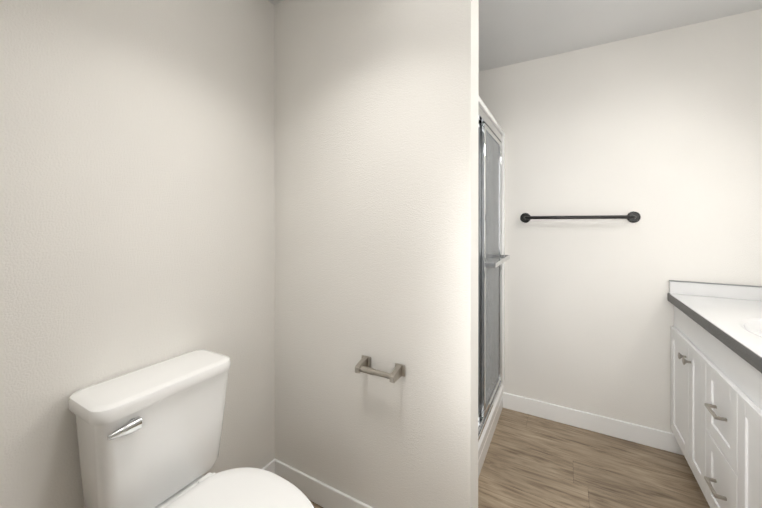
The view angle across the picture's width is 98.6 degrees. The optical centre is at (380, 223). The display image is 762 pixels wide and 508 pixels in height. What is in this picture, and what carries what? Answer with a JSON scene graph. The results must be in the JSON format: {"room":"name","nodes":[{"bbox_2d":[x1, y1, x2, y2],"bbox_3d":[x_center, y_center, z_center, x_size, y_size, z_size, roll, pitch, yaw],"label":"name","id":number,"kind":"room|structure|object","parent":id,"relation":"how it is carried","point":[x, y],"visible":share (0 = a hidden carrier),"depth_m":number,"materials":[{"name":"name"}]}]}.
{"room":"bathroom","nodes":[
{"label":"bathroom","id":0,"kind":"room"},
{"bbox_2d":[0,0,274,507],"bbox_3d":[-0.826,0.100,1.302,0.100,2.440,3.700,0,0,30],"label":"wall","id":1,"kind":"structure","parent":0,"point":[137,230],"depth_m":1.12,"materials":[{"name":"paint"}]},
{"bbox_2d":[262,458,275,473],"bbox_3d":[-1.092,1.267,0.722,0.013,0.108,2.223,0,0,30],"label":"baseboard","id":2,"kind":"structure","parent":1,"relation":"attached to","point":[270,466],"depth_m":1.66,"materials":[{"name":"white wood"}]},
{"bbox_2d":[274,0,478,507],"bbox_3d":[-0.082,0.099,1.492,1.006,2.440,0.120,0,0,30],"label":"wall","id":3,"kind":"structure","parent":0,"point":[376,174],"depth_m":1.38,"materials":[{"name":"paint"}]},
{"bbox_2d":[275,459,372,507],"bbox_3d":[-0.109,1.265,1.434,0.993,0.108,0.013,0,0,30],"label":"baseboard","id":4,"kind":"structure","parent":3,"relation":"attached to","point":[318,492],"depth_m":1.54,"materials":[{"name":"white wood"}]},
{"bbox_2d":[355,355,404,382],"bbox_3d":[-0.010,0.594,1.337,0.208,0.047,0.077,0,0,30],"label":"toilet paper holder","id":5,"kind":"object","parent":3,"relation":"attached to","point":[363,365],"visible":1,"depth_m":1.32,"materials":[{"name":"silver metal"}]},
{"bbox_2d":[310,408,709,507],"bbox_3d":[0.264,1.346,0.686,2.606,0.050,3.700,0,0,30],"label":"floor","id":6,"kind":"structure","parent":0,"point":[531,461],"depth_m":1.74,"materials":[{"name":"wood"}]},
{"bbox_2d":[68,349,313,507],"bbox_3d":[-0.516,0.913,0.977,0.758,0.814,0.425,0,0,30],"label":"toilet","id":7,"kind":"object","parent":6,"relation":"on","point":[149,436],"visible":1,"depth_m":1.02,"materials":[{"name":"white ceramic"}]},
{"bbox_2d":[478,97,509,476],"bbox_3d":[0.219,0.335,2.057,0.966,1.965,1.151,0,0,30],"label":"shower stall","id":8,"kind":"object","parent":6,"relation":"on","point":[493,258],"visible":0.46,"depth_m":1.98,"materials":[{"name":"white glass"}]},
{"bbox_2d":[671,316,761,444],"bbox_3d":[1.820,0.941,1.579,0.577,0.755,0.404,0,0,30],"label":"base cabinet","id":9,"kind":"object","parent":6,"relation":"on","point":[740,331],"depth_m":1.70,"materials":[{"name":"white wood"}]},
{"bbox_2d":[679,332,761,475],"bbox_3d":[1.706,0.941,1.379,0.577,0.755,0.288,0,0,30],"label":"base cabinet","id":10,"kind":"object","parent":6,"relation":"on","point":[688,341],"depth_m":1.57,"materials":[{"name":"white wood"}]},
{"bbox_2d":[695,348,761,507],"bbox_3d":[1.562,0.942,1.125,0.577,0.755,0.411,0,0,30],"label":"drawers","id":11,"kind":"object","parent":6,"relation":"on","point":[716,378],"depth_m":1.30,"materials":[{"name":"white wood"}]},
{"bbox_2d":[731,380,761,507],"bbox_3d":[1.329,0.943,0.714,0.577,0.755,0.651,0,0,30],"label":"base cabinet","id":12,"kind":"object","parent":6,"relation":"on","point":[746,397],"depth_m":1.09,"materials":[{"name":"white wood"}]},
{"bbox_2d":[268,0,761,71],"bbox_3d":[0.264,-1.144,0.680,2.606,0.050,3.700,0,0,30],"label":"ceiling","id":13,"kind":"structure","parent":0,"point":[511,32],"depth_m":1.82,"materials":[{"name":"paint"}]},
{"bbox_2d":[479,9,761,432],"bbox_3d":[1.153,0.097,2.248,2.406,2.440,0.100,0,0,30],"label":"wall","id":14,"kind":"structure","parent":0,"point":[660,132],"depth_m":2.00,"materials":[{"name":"paint"}]},
{"bbox_2d":[520,211,640,222],"bbox_3d":[1.245,-0.037,2.094,0.667,0.068,0.072,0,0,30],"label":"towel bar","id":15,"kind":"object","parent":14,"relation":"attached to","point":[633,217],"visible":1,"depth_m":2.02,"materials":[{"name":"black metal"}]},
{"bbox_2d":[503,392,683,454],"bbox_3d":[1.311,1.264,2.097,1.008,0.108,0.013,0,0,30],"label":"baseboard","id":16,"kind":"structure","parent":14,"relation":"attached to","point":[648,436],"depth_m":2.07,"materials":[{"name":"white wood"}]}
]}

